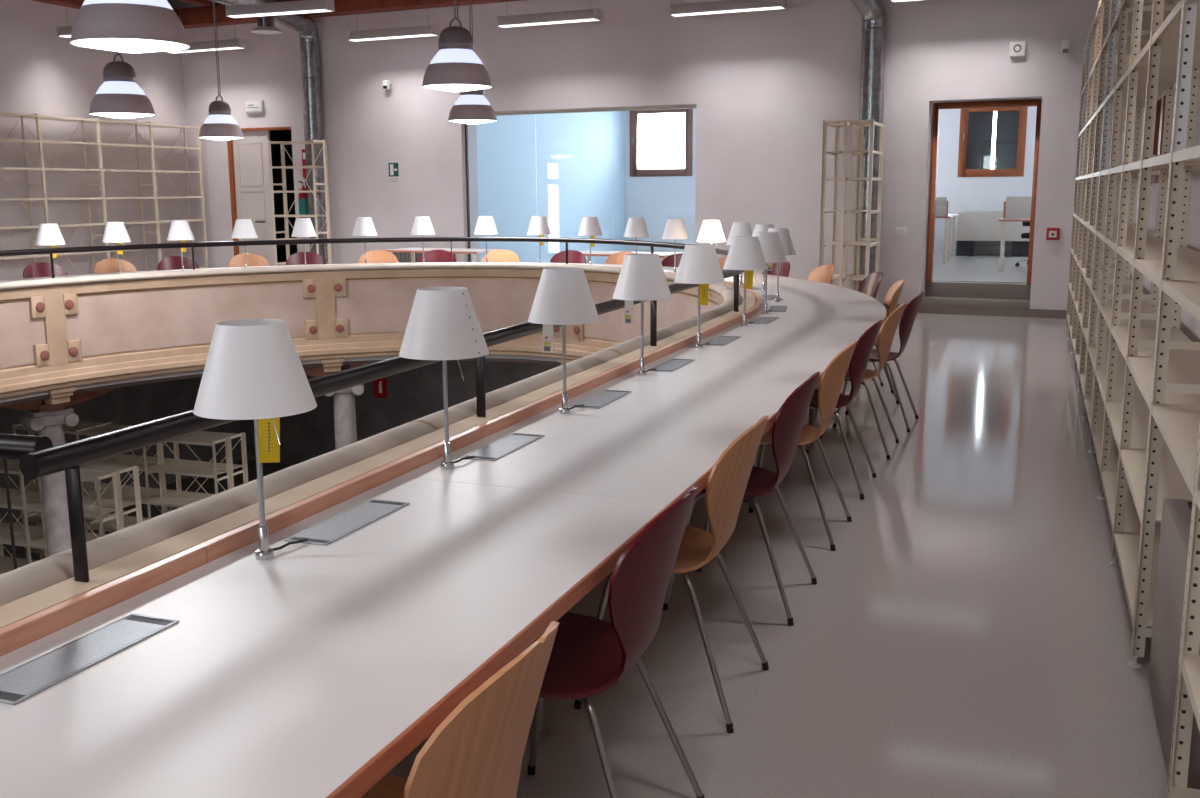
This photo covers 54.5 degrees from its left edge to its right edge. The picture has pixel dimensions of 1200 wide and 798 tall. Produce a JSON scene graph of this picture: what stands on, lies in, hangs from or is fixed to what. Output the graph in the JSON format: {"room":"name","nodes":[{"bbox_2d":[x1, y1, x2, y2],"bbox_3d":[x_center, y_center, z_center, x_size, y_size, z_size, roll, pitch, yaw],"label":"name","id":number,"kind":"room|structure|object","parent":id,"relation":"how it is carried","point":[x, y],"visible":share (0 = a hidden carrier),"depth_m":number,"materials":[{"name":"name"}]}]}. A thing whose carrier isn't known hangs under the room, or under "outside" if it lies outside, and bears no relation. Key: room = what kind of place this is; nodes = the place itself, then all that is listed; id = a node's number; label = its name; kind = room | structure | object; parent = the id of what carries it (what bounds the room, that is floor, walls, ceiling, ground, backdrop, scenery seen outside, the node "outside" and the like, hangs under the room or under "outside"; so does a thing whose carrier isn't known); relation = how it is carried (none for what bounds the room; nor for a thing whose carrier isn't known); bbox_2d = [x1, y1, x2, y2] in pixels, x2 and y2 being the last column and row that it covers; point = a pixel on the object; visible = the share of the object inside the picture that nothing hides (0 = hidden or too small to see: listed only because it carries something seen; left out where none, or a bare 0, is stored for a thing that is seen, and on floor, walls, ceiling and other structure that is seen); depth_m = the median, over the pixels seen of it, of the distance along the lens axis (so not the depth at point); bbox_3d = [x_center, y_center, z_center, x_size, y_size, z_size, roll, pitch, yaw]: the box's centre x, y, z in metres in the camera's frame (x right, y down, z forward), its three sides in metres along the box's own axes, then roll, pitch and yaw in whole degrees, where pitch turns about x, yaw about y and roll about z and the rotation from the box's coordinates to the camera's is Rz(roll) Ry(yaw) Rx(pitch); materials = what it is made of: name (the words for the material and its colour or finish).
{"room":"library","nodes":[
{"label":"library","id":0,"kind":"room"},
{"bbox_2d":[0,0,194,279],"bbox_3d":[-10.955,-2.165,8.179,0.200,4.950,24.600,3,11,20],"label":"wall","id":1,"kind":"structure","parent":0,"point":[42,73],"depth_m":16.84,"materials":[{"name":"white paint"}]},
{"bbox_2d":[0,377,241,525],"bbox_3d":[-11.351,1.716,9.630,0.300,3.200,26.300,3,11,20],"label":"wall","id":2,"kind":"structure","parent":0,"point":[142,403],"depth_m":19.33,"materials":[{"name":"black paint"}]},
{"bbox_2d":[69,0,190,52],"bbox_3d":[-2.099,-2.612,5.014,0.504,2.160,0.504,3,11,20],"label":"pendant light","id":3,"kind":"object","parent":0,"point":[126,26],"visible":1,"depth_m":5.02,"materials":[{"name":"white metal"}]},
{"bbox_2d":[3,459,295,560],"bbox_3d":[-4.287,3.727,7.551,15.200,0.100,26.700,3,11,20],"label":"floor","id":4,"kind":"structure","parent":0,"point":[268,468],"depth_m":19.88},
{"bbox_2d":[1,388,114,556],"bbox_3d":[-5.060,1.468,10.954,1.240,3.150,0.380,-9,14,-41],"label":"stone column","id":5,"kind":"structure","parent":4,"relation":"on","point":[48,420],"depth_m":10.73,"materials":[{"name":"stone"}]},
{"bbox_2d":[0,462,122,574],"bbox_3d":[-6.422,1.720,12.562,3.048,2.100,0.290,3,11,20],"label":"metal shelving","id":6,"kind":"object","parent":4,"relation":"on","point":[28,506],"visible":0.1,"depth_m":12.17,"materials":[{"name":"beige metal"}]},
{"bbox_2d":[0,459,142,567],"bbox_3d":[-6.321,1.672,12.829,3.048,2.100,0.290,3,11,20],"label":"metal shelving","id":7,"kind":"object","parent":4,"relation":"on","point":[5,561],"visible":0.08,"depth_m":12.46,"materials":[{"name":"beige metal"}]},
{"bbox_2d":[12,424,232,559],"bbox_3d":[-5.800,1.420,14.213,3.048,2.100,0.290,3,11,20],"label":"metal shelving","id":8,"kind":"object","parent":4,"relation":"on","point":[149,468],"visible":0.15,"depth_m":14.01,"materials":[{"name":"beige metal"}]},
{"bbox_2d":[33,421,247,557],"bbox_3d":[-5.699,1.371,14.481,3.048,2.100,0.290,3,11,20],"label":"metal shelving","id":9,"kind":"object","parent":4,"relation":"on","point":[177,493],"visible":0.1,"depth_m":14.25,"materials":[{"name":"beige metal"}]},
{"bbox_2d":[303,364,365,449],"bbox_3d":[-2.714,1.160,12.594,1.240,3.150,0.380,-2,10,-11],"label":"stone column","id":10,"kind":"structure","parent":4,"relation":"on","point":[343,400],"depth_m":12.31,"materials":[{"name":"stone"}]},
{"bbox_2d":[270,130,296,265],"bbox_3d":[-4.948,-3.317,19.485,1.990,2.950,1.180,4,11,25],"label":"doorway","id":11,"kind":"structure","parent":0,"point":[275,135],"depth_m":20.21,"materials":[{"name":"black"}]},
{"bbox_2d":[240,361,560,463],"bbox_3d":[0.188,-0.061,19.159,15.200,3.200,0.300,3,11,20],"label":"wall","id":12,"kind":"structure","parent":0,"point":[416,393],"depth_m":20.46,"materials":[{"name":"black paint"}]},
{"bbox_2d":[421,0,491,91],"bbox_3d":[-1.027,-3.260,8.136,0.504,2.160,0.504,3,11,20],"label":"pendant light","id":13,"kind":"object","parent":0,"point":[455,67],"visible":1,"depth_m":8.15,"materials":[{"name":"grey metal"}]},
{"bbox_2d":[0,313,1168,797],"bbox_3d":[-4.340,0.579,6.131,14.320,0.200,24.700,3,11,20],"label":"floor","id":14,"kind":"structure","parent":0,"point":[967,633],"depth_m":4.11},
{"bbox_2d":[23,262,67,277],"bbox_3d":[-5.159,-0.854,11.094,0.552,0.878,0.491,7,13,36],"label":"chair","id":15,"kind":"object","parent":14,"relation":"on","point":[38,269],"visible":0.11,"depth_m":11.18,"materials":[{"name":"red plastic"}]},
{"bbox_2d":[0,112,208,278],"bbox_3d":[-7.881,-2.490,15.456,0.320,2.580,7.608,3,11,20],"label":"metal shelving","id":16,"kind":"object","parent":14,"relation":"on","point":[37,116],"visible":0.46,"depth_m":16.88,"materials":[{"name":"beige metal"}]},
{"bbox_2d":[94,259,136,273],"bbox_3d":[-4.722,-0.948,11.600,0.552,0.878,0.491,9,14,43],"label":"chair","id":17,"kind":"object","parent":14,"relation":"on","point":[106,265],"visible":0.16,"depth_m":11.71,"materials":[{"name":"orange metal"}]},
{"bbox_2d":[157,256,199,269],"bbox_3d":[-4.260,-1.024,12.014,0.491,0.878,0.552,-8,13,-38],"label":"chair","id":18,"kind":"object","parent":14,"relation":"on","point":[171,262],"visible":0.16,"depth_m":12.13,"materials":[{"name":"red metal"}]},
{"bbox_2d":[228,253,269,266],"bbox_3d":[-3.677,-1.099,12.407,0.491,0.878,0.552,-6,12,-29],"label":"chair","id":19,"kind":"object","parent":14,"relation":"on","point":[252,259],"visible":0.2,"depth_m":12.56,"materials":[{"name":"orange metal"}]},
{"bbox_2d":[210,0,327,262],"bbox_3d":[-4.841,-3.097,14.414,0.660,4.110,7.255,2,10,11],"label":"ventilation duct","id":20,"kind":"object","parent":14,"relation":"on","point":[303,24],"visible":0.74,"depth_m":17.55,"materials":[{"name":"silver metal"}]},
{"bbox_2d":[269,139,331,265],"bbox_3d":[-4.518,-2.744,17.610,0.848,2.280,0.320,4,11,25],"label":"metal shelving","id":21,"kind":"object","parent":14,"relation":"on","point":[312,142],"visible":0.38,"depth_m":17.55,"materials":[{"name":"beige metal"}]},
{"bbox_2d":[286,252,326,264],"bbox_3d":[-3.150,-1.147,12.662,0.491,0.878,0.552,-4,11,-22],"label":"chair","id":22,"kind":"object","parent":14,"relation":"on","point":[298,258],"visible":0.25,"depth_m":12.82,"materials":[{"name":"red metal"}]},
{"bbox_2d":[0,262,755,628],"bbox_3d":[-3.939,0.645,3.770,6.920,1.101,18.600,3,11,20],"label":"parapet","id":23,"kind":"object","parent":14,"relation":"on","point":[58,335],"visible":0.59,"depth_m":10.47,"materials":[{"name":"stone"}]},
{"bbox_2d":[0,433,52,568],"bbox_3d":[-1.757,0.283,2.533,1.367,0.485,0.068,2,11,15],"label":"handrail","id":24,"kind":"object","parent":23,"relation":"attached to","point":[12,446],"visible":0.43,"depth_m":2.31,"materials":[{"name":"black metal"}]},
{"bbox_2d":[0,237,743,582],"bbox_3d":[-2.432,-0.738,7.661,6.499,0.279,9.485,3,11,20],"label":"handrail","id":25,"kind":"object","parent":23,"relation":"attached to","point":[68,457],"visible":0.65,"depth_m":3.20,"materials":[{"name":"black"}]},
{"bbox_2d":[358,250,397,262],"bbox_3d":[-2.434,-1.190,12.874,0.491,0.878,0.552,-2,10,-11],"label":"chair","id":26,"kind":"object","parent":14,"relation":"on","point":[376,256],"visible":0.16,"depth_m":13.04,"materials":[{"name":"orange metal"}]},
{"bbox_2d":[382,247,502,262],"bbox_3d":[-2.149,-1.683,16.003,1.506,0.735,0.703,4,11,25],"label":"side table","id":27,"kind":"object","parent":14,"relation":"on","point":[412,250],"visible":0.39,"depth_m":15.85,"materials":[{"name":"white laminate"}]},
{"bbox_2d":[0,262,886,797],"bbox_3d":[-2.983,0.047,6.285,8.232,0.777,14.306,3,11,20],"label":"desk","id":28,"kind":"object","parent":14,"relation":"on","point":[208,669],"visible":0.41,"depth_m":2.30,"materials":[{"name":"white laminate"}]},
{"bbox_2d":[35,224,65,257],"bbox_3d":[-4.894,-1.300,10.384,0.255,0.518,0.258,7,12,35],"label":"desk lamp","id":29,"kind":"object","parent":28,"relation":"on","point":[48,234],"visible":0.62,"depth_m":10.28,"materials":[{"name":"white fabric"}]},
{"bbox_2d":[0,613,178,704],"bbox_3d":[-0.904,0.443,2.018,0.112,0.003,0.380,3,11,20],"label":"cable tray","id":30,"kind":"object","parent":28,"relation":"on","point":[47,671],"depth_m":2.01,"materials":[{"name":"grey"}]},
{"bbox_2d":[102,222,130,273],"bbox_3d":[-4.503,-1.389,10.864,0.255,0.518,0.258,9,14,41],"label":"desk lamp","id":31,"kind":"object","parent":28,"relation":"on","point":[115,232],"visible":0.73,"depth_m":10.76,"materials":[{"name":"white fabric"}]},
{"bbox_2d":[167,220,194,269],"bbox_3d":[-4.059,-1.468,11.292,0.258,0.518,0.255,-9,13,-40],"label":"desk lamp","id":32,"kind":"object","parent":28,"relation":"on","point":[180,230],"visible":0.77,"depth_m":11.19,"materials":[{"name":"white fabric"}]},
{"bbox_2d":[231,219,257,266],"bbox_3d":[-3.557,-1.538,11.668,0.258,0.518,0.255,-7,12,-33],"label":"desk lamp","id":33,"kind":"object","parent":28,"relation":"on","point":[243,228],"visible":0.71,"depth_m":11.56,"materials":[{"name":"white fabric"}]},
{"bbox_2d":[193,319,316,559],"bbox_3d":[-0.735,0.092,2.507,0.255,0.518,0.258,3,11,20],"label":"desk lamp","id":34,"kind":"object","parent":28,"relation":"on","point":[253,369],"visible":1,"depth_m":2.40,"materials":[{"name":"white fabric"}]},
{"bbox_2d":[291,218,316,264],"bbox_3d":[-3.036,-1.594,11.962,0.258,0.518,0.255,-5,11,-26],"label":"desk lamp","id":35,"kind":"object","parent":28,"relation":"on","point":[303,227],"visible":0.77,"depth_m":11.85,"materials":[{"name":"white fabric"}]},
{"bbox_2d":[284,499,409,545],"bbox_3d":[-0.607,0.296,2.830,0.112,0.003,0.380,3,11,20],"label":"cable tray","id":36,"kind":"object","parent":28,"relation":"on","point":[332,530],"depth_m":2.81,"materials":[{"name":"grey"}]},
{"bbox_2d":[352,217,376,262],"bbox_3d":[-2.459,-1.638,12.188,0.258,0.518,0.255,-3,11,-17],"label":"desk lamp","id":37,"kind":"object","parent":28,"relation":"on","point":[364,226],"visible":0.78,"depth_m":12.08,"materials":[{"name":"white fabric"}]},
{"bbox_2d":[411,217,434,261],"bbox_3d":[-1.872,-1.664,12.315,0.258,0.518,0.255,-2,10,-7],"label":"desk lamp","id":38,"kind":"object","parent":28,"relation":"on","point":[422,226],"visible":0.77,"depth_m":12.20,"materials":[{"name":"white fabric"}]},
{"bbox_2d":[399,287,488,468],"bbox_3d":[-0.441,-0.056,3.323,0.255,0.518,0.258,3,11,20],"label":"desk lamp","id":39,"kind":"object","parent":28,"relation":"on","point":[443,324],"visible":1,"depth_m":3.21,"materials":[{"name":"white fabric"}]},
{"bbox_2d":[474,216,497,261],"bbox_3d":[-1.205,-1.670,12.325,0.258,0.518,0.255,1,10,6],"label":"desk lamp","id":40,"kind":"object","parent":28,"relation":"on","point":[485,225],"visible":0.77,"depth_m":12.21,"materials":[{"name":"white fabric"}]},
{"bbox_2d":[460,433,544,460],"bbox_3d":[-0.300,0.147,3.645,0.112,0.003,0.380,3,11,20],"label":"cable tray","id":41,"kind":"object","parent":28,"relation":"on","point":[503,447],"depth_m":3.63,"materials":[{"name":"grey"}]},
{"bbox_2d":[527,216,550,262],"bbox_3d":[-0.634,-1.648,12.186,0.258,0.518,0.255,4,11,23],"label":"desk lamp","id":42,"kind":"object","parent":28,"relation":"on","point":[539,225],"visible":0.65,"depth_m":12.08,"materials":[{"name":"white fabric"}]},
{"bbox_2d":[528,267,599,413],"bbox_3d":[-0.127,-0.205,4.142,0.255,0.518,0.258,3,11,20],"label":"desk lamp","id":43,"kind":"object","parent":28,"relation":"on","point":[563,296],"visible":1,"depth_m":4.04,"materials":[{"name":"white fabric"}]},
{"bbox_2d":[578,217,602,264],"bbox_3d":[-0.099,-1.592,11.858,0.258,0.518,0.255,8,13,38],"label":"desk lamp","id":44,"kind":"object","parent":28,"relation":"on","point":[590,226],"visible":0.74,"depth_m":11.75,"materials":[{"name":"white fabric"}]},
{"bbox_2d":[570,390,631,408],"bbox_3d":[0.007,-0.001,4.460,0.112,0.003,0.380,3,11,20],"label":"cable tray","id":45,"kind":"object","parent":28,"relation":"on","point":[601,399],"depth_m":4.44,"materials":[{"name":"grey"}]},
{"bbox_2d":[623,217,648,252],"bbox_3d":[0.355,-1.513,11.405,0.255,0.518,0.258,-8,13,-38],"label":"desk lamp","id":46,"kind":"object","parent":28,"relation":"on","point":[636,227],"visible":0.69,"depth_m":11.29,"materials":[{"name":"white fabric"}]},
{"bbox_2d":[613,253,671,374],"bbox_3d":[0.181,-0.360,4.995,0.255,0.518,0.258,3,11,20],"label":"desk lamp","id":47,"kind":"object","parent":28,"relation":"on","point":[642,277],"visible":1,"depth_m":4.89,"materials":[{"name":"white fabric"}]},
{"bbox_2d":[648,358,694,371],"bbox_3d":[0.327,-0.155,5.308,0.112,0.003,0.380,3,11,20],"label":"cable tray","id":48,"kind":"object","parent":28,"relation":"on","point":[670,364],"depth_m":5.29,"materials":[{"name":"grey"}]},
{"bbox_2d":[662,219,688,272],"bbox_3d":[0.701,-1.423,10.894,0.255,0.518,0.258,-6,12,-28],"label":"desk lamp","id":49,"kind":"object","parent":28,"relation":"on","point":[674,229],"visible":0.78,"depth_m":10.79,"materials":[{"name":"white fabric"}]},
{"bbox_2d":[674,244,724,347],"bbox_3d":[0.498,-0.513,5.835,0.255,0.518,0.258,3,11,20],"label":"desk lamp","id":50,"kind":"object","parent":28,"relation":"on","point":[699,264],"visible":1,"depth_m":5.73,"materials":[{"name":"white fabric"}]},
{"bbox_2d":[697,220,725,243],"bbox_3d":[0.981,-1.315,10.286,0.255,0.518,0.258,-4,11,-19],"label":"desk lamp","id":51,"kind":"object","parent":28,"relation":"on","point":[711,231],"visible":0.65,"depth_m":10.17,"materials":[{"name":"white fabric"}]},
{"bbox_2d":[723,236,766,325],"bbox_3d":[0.843,-0.682,6.768,0.255,0.518,0.258,3,11,20],"label":"desk lamp","id":52,"kind":"object","parent":28,"relation":"on","point":[745,253],"visible":1,"depth_m":6.66,"materials":[{"name":"white fabric"}]},
{"bbox_2d":[755,232,786,313],"bbox_3d":[1.062,-0.803,7.434,0.255,0.518,0.258,2,11,14],"label":"desk lamp","id":53,"kind":"object","parent":28,"relation":"on","point":[770,242],"visible":0.82,"depth_m":7.32,"materials":[{"name":"white fabric"}]},
{"bbox_2d":[767,228,796,301],"bbox_3d":[1.255,-0.943,8.203,0.255,0.518,0.258,1,10,5],"label":"desk lamp","id":54,"kind":"object","parent":28,"relation":"on","point":[786,239],"visible":0.6,"depth_m":8.10,"materials":[{"name":"silver metal"}]},
{"bbox_2d":[361,621,558,797],"bbox_3d":[-0.340,0.772,1.898,0.552,0.878,0.491,3,11,20],"label":"chair","id":55,"kind":"object","parent":14,"relation":"on","point":[477,751],"visible":0.95,"depth_m":1.67,"materials":[{"name":"brown wood"}]},
{"bbox_2d":[524,486,704,797],"bbox_3d":[-0.053,0.620,2.731,0.552,0.878,0.491,3,11,20],"label":"chair","id":56,"kind":"object","parent":14,"relation":"on","point":[589,655],"visible":0.66,"depth_m":2.58,"materials":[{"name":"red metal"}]},
{"bbox_2d":[574,416,768,732],"bbox_3d":[0.226,0.470,3.556,0.552,0.878,0.491,3,11,20],"label":"chair","id":57,"kind":"object","parent":14,"relation":"on","point":[727,481],"visible":0.66,"depth_m":3.37,"materials":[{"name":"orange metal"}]},
{"bbox_2d":[663,372,819,625],"bbox_3d":[0.533,0.322,4.371,0.552,0.878,0.491,3,11,20],"label":"chair","id":58,"kind":"object","parent":14,"relation":"on","point":[788,424],"visible":0.6,"depth_m":4.18,"materials":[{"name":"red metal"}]},
{"bbox_2d":[749,341,856,550],"bbox_3d":[0.854,0.167,5.223,0.552,0.878,0.491,3,11,20],"label":"chair","id":59,"kind":"object","parent":14,"relation":"on","point":[832,379],"visible":0.73,"depth_m":5.03,"materials":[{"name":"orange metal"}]},
{"bbox_2d":[769,320,881,499],"bbox_3d":[1.164,0.018,6.043,0.552,0.878,0.491,3,11,20],"label":"chair","id":60,"kind":"object","parent":14,"relation":"on","point":[862,351],"visible":0.59,"depth_m":5.85,"materials":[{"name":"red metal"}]},
{"bbox_2d":[819,120,858,289],"bbox_3d":[2.825,-2.103,13.788,0.285,2.290,0.948,3,11,20],"label":"metal shelving","id":61,"kind":"object","parent":14,"relation":"on","point":[837,124],"visible":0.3,"depth_m":13.47,"materials":[{"name":"beige metal"}]},
{"bbox_2d":[805,303,904,459],"bbox_3d":[1.503,-0.136,6.888,0.552,0.878,0.491,3,11,20],"label":"chair","id":62,"kind":"object","parent":14,"relation":"on","point":[887,332],"visible":0.54,"depth_m":6.69,"materials":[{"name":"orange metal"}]},
{"bbox_2d":[844,119,883,299],"bbox_3d":[3.108,-2.092,13.718,0.285,2.290,0.948,3,11,20],"label":"metal shelving","id":63,"kind":"object","parent":14,"relation":"on","point":[859,123],"visible":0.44,"depth_m":13.44,"materials":[{"name":"beige paint"}]},
{"bbox_2d":[850,0,886,289],"bbox_3d":[1.887,-2.683,11.951,0.451,4.091,5.728,5,12,29],"label":"ventilation duct","id":64,"kind":"object","parent":14,"relation":"on","point":[873,14],"visible":0.77,"depth_m":14.02,"materials":[{"name":"silver metal"}]},
{"bbox_2d":[858,272,882,385],"bbox_3d":[1.955,-0.569,9.285,0.552,0.878,0.491,-1,10,-4],"label":"chair","id":65,"kind":"object","parent":14,"relation":"on","point":[870,285],"visible":0.22,"depth_m":9.30,"materials":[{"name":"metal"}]},
{"bbox_2d":[833,292,923,431],"bbox_3d":[1.821,-0.272,7.633,0.552,0.878,0.491,4,11,21],"label":"chair","id":66,"kind":"object","parent":14,"relation":"on","point":[907,319],"visible":0.55,"depth_m":7.44,"materials":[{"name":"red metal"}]},
{"bbox_2d":[874,279,904,403],"bbox_3d":[1.940,-0.441,8.571,0.552,0.878,0.491,1,10,9],"label":"chair","id":67,"kind":"object","parent":14,"relation":"on","point":[892,296],"visible":0.26,"depth_m":8.39,"materials":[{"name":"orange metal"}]},
{"bbox_2d":[1065,0,1199,797],"bbox_3d":[2.998,-1.156,6.504,0.315,3.000,13.248,3,11,20],"label":"metal shelving","id":68,"kind":"object","parent":14,"relation":"on","point":[1139,373],"visible":0.99,"depth_m":4.80,"materials":[{"name":"beige metal"}]},
{"bbox_2d":[1148,498,1199,789],"bbox_3d":[1.672,0.664,3.149,0.250,0.620,0.750,3,11,20],"label":"heater","id":69,"kind":"object","parent":14,"relation":"on","point":[1176,513],"visible":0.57,"depth_m":3.19,"materials":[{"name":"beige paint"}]},
{"bbox_2d":[178,0,1109,309],"bbox_3d":[-0.447,-3.693,16.350,14.200,4.950,0.420,4,11,25],"label":"wall","id":70,"kind":"structure","parent":0,"point":[763,85],"depth_m":15.20,"materials":[{"name":"white paint"}]},
{"bbox_2d":[227,127,290,265],"bbox_3d":[-5.368,-3.044,18.631,1.290,2.520,0.146,4,11,25],"label":"door","id":71,"kind":"structure","parent":70,"relation":"in","point":[248,156],"depth_m":18.67,"materials":[{"name":"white wood"}]},
{"bbox_2d":[179,0,521,28],"bbox_3d":[-0.580,-5.551,15.636,14.000,0.260,0.320,4,11,25],"label":"trim","id":72,"kind":"structure","parent":70,"relation":"attached to","point":[192,17],"depth_m":17.00,"materials":[{"name":"brown wood"}]},
{"bbox_2d":[463,104,696,263],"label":"window","id":73,"kind":"structure","parent":70,"relation":"in","point":[685,106],"depth_m":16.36,"materials":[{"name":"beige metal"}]},
{"bbox_2d":[883,304,1066,318],"bbox_3d":[-0.456,-1.462,16.515,13.860,0.100,0.018,4,11,25],"label":"baseboard","id":74,"kind":"structure","parent":70,"relation":"attached to","point":[1034,313],"depth_m":14.07,"materials":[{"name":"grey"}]},
{"bbox_2d":[926,99,1041,284],"bbox_3d":[4.675,-2.509,14.212,1.256,2.188,0.100,4,11,25],"label":"door frame","id":75,"kind":"structure","parent":70,"relation":"in","point":[1025,102],"depth_m":14.10,"materials":[{"name":"brown wood"}]},
{"bbox_2d":[626,106,1036,257],"bbox_3d":[4.531,-4.378,20.992,11.600,4.600,0.350,3,11,20],"label":"wall","id":76,"kind":"structure","parent":0,"point":[657,200],"depth_m":20.40,"materials":[{"name":"white paint"}]},
{"bbox_2d":[630,108,692,176],"bbox_3d":[1.155,-4.871,22.002,1.240,1.318,0.170,3,11,20],"label":"window","id":77,"kind":"structure","parent":76,"relation":"in","point":[634,171],"depth_m":22.01,"materials":[{"name":"brown"}]},
{"bbox_2d":[957,107,1027,176],"bbox_3d":[6.734,-4.441,19.999,1.085,1.238,0.210,3,11,20],"label":"window","id":78,"kind":"structure","parent":76,"relation":"in","point":[976,124],"depth_m":20.05,"materials":[{"name":"brown wood"}]},
{"bbox_2d":[966,111,993,168],"bbox_3d":[6.523,-4.470,20.171,0.507,1.170,0.030,3,11,20],"label":"window pane","id":79,"kind":"object","parent":78,"relation":"attached to","point":[980,124],"depth_m":20.14,"materials":[{"name":"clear glass"}]},
{"bbox_2d":[994,111,1018,168],"bbox_3d":[7.029,-4.440,19.985,0.462,1.170,0.030,3,11,20],"label":"window pane","id":80,"kind":"object","parent":78,"relation":"attached to","point":[1007,123],"depth_m":19.99,"materials":[{"name":"clear glass"}]},
{"bbox_2d":[920,281,1030,309],"bbox_3d":[4.648,-1.240,14.367,1.280,0.365,0.460,4,11,25],"label":"step","id":81,"kind":"structure","parent":0,"point":[1014,296],"depth_m":14.33,"materials":[{"name":"stone"}]},
{"bbox_2d":[932,254,1027,283],"bbox_3d":[6.256,-1.918,17.511,5.500,0.170,6.600,3,11,20],"label":"floor","id":82,"kind":"structure","parent":0,"point":[975,268],"depth_m":16.73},
{"bbox_2d":[956,211,1029,256],"bbox_3d":[6.764,-2.836,20.003,1.200,0.750,0.400,3,11,20],"label":"desk","id":83,"kind":"object","parent":82,"relation":"on","point":[972,226],"visible":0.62,"depth_m":19.86,"materials":[{"name":"beige"}]},
{"bbox_2d":[998,218,1029,270],"bbox_3d":[6.345,-2.171,16.400,1.406,0.720,0.803,3,11,20],"label":"desk","id":84,"kind":"object","parent":82,"relation":"on","point":[1003,227],"visible":0.45,"depth_m":16.28,"materials":[{"name":"white laminate"}]},
{"bbox_2d":[1003,196,1031,218],"bbox_3d":[6.413,-2.702,16.442,1.360,0.310,0.040,3,11,20],"label":"screen","id":85,"kind":"object","parent":84,"relation":"on","point":[1019,207],"visible":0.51,"depth_m":16.59,"materials":[{"name":"beige plastic"}]},
{"bbox_2d":[1104,88,1199,341],"bbox_3d":[2.028,-1.272,2.799,0.300,4.950,23.000,3,11,20],"label":"wall","id":86,"kind":"structure","parent":0,"point":[1189,325],"depth_m":5.85,"materials":[{"name":"white paint"}]},
{"bbox_2d":[1151,95,1165,183],"bbox_3d":[3.801,-2.042,7.736,0.110,1.200,1.600,3,11,20],"label":"window","id":87,"kind":"structure","parent":86,"relation":"in","point":[1160,108],"depth_m":8.00,"materials":[{"name":"brown wood"}]},
{"bbox_3d":[-4.333,-4.261,5.356,14.320,0.100,24.700,3,11,20],"label":"ceiling","id":88,"kind":"structure","parent":0,"visible":0},
{"bbox_2d":[166,0,245,53],"bbox_3d":[-6.000,-5.842,17.621,1.440,1.106,0.172,4,11,25],"label":"linear light","id":89,"kind":"object","parent":88,"relation":"hanging from","point":[238,43],"visible":0.61,"depth_m":17.55,"materials":[{"name":"white"}]},
{"bbox_2d":[168,47,243,53],"bbox_3d":[-5.997,-5.303,17.718,1.400,0.011,0.124,4,11,25],"label":"diffuser","id":90,"kind":"object","parent":89,"relation":"attached to","point":[193,49],"depth_m":17.68,"materials":[{"name":"white plastic"}]},
{"bbox_2d":[198,0,243,139],"bbox_3d":[-4.356,-4.036,13.205,0.504,2.160,0.504,3,11,20],"label":"pendant light","id":91,"kind":"object","parent":88,"relation":"hanging from","point":[219,125],"visible":1,"depth_m":13.22,"materials":[{"name":"grey metal"}]},
{"bbox_2d":[225,0,334,17],"bbox_3d":[-3.882,-5.205,14.012,1.440,1.106,0.172,3,11,20],"label":"linear light","id":92,"kind":"object","parent":88,"relation":"hanging from","point":[304,6],"visible":1,"depth_m":14.03,"materials":[{"name":"white plastic"}]},
{"bbox_2d":[229,9,331,17],"bbox_3d":[-3.879,-4.667,14.109,1.400,0.011,0.124,3,11,20],"label":"diffuser","id":93,"kind":"object","parent":92,"relation":"attached to","point":[256,12],"depth_m":14.08,"materials":[{"name":"white plastic"}]},
{"bbox_2d":[347,0,439,41],"bbox_3d":[-2.915,-5.621,16.293,1.440,1.106,0.172,4,11,25],"label":"linear light","id":94,"kind":"object","parent":88,"relation":"hanging from","point":[426,30],"visible":0.99,"depth_m":16.30,"materials":[{"name":"white metal"}]},
{"bbox_2d":[350,34,436,41],"bbox_3d":[-2.912,-5.082,16.390,1.400,0.011,0.124,4,11,25],"label":"diffuser","id":95,"kind":"object","parent":94,"relation":"attached to","point":[365,37],"depth_m":16.40,"materials":[{"name":"white plastic"}]},
{"bbox_2d":[448,0,496,123],"bbox_3d":[-1.307,-3.869,11.702,0.504,2.160,0.504,3,11,20],"label":"pendant light","id":96,"kind":"object","parent":88,"relation":"hanging from","point":[471,107],"visible":0.86,"depth_m":11.71,"materials":[{"name":"grey metal"}]},
{"bbox_2d":[496,0,601,27],"bbox_3d":[-0.670,-5.392,14.947,1.440,1.106,0.172,4,11,25],"label":"linear light","id":97,"kind":"object","parent":88,"relation":"hanging from","point":[595,14],"visible":1,"depth_m":14.96,"materials":[{"name":"white plastic"}]},
{"bbox_2d":[499,19,598,27],"bbox_3d":[-0.667,-4.853,15.044,1.400,0.011,0.124,4,11,25],"label":"diffuser","id":98,"kind":"object","parent":97,"relation":"attached to","point":[524,22],"depth_m":15.04,"materials":[{"name":"white plastic"}]},
{"bbox_2d":[670,0,786,16],"bbox_3d":[1.543,-5.244,14.053,1.440,1.106,0.172,4,11,25],"label":"linear light","id":99,"kind":"object","parent":88,"relation":"hanging from","point":[726,6],"visible":1,"depth_m":14.10,"materials":[{"name":"white plastic"}]},
{"bbox_2d":[672,7,784,16],"bbox_3d":[1.546,-4.705,14.150,1.400,0.011,0.124,4,11,25],"label":"diffuser","id":100,"kind":"object","parent":99,"relation":"attached to","point":[707,10],"depth_m":14.16,"materials":[{"name":"white plastic"}]},
{"bbox_3d":[-5.128,-3.966,5.154,0.220,0.380,23.274,3,11,20],"label":"trim","id":101,"kind":"structure","parent":0,"visible":0},
{"bbox_2d":[89,52,155,118],"bbox_3d":[-3.857,-3.325,9.210,0.504,2.160,0.504,3,11,20],"label":"pendant light","id":102,"kind":"object","parent":101,"relation":"hanging from","point":[119,96],"visible":0.99,"depth_m":9.23,"materials":[{"name":"grey metal"}]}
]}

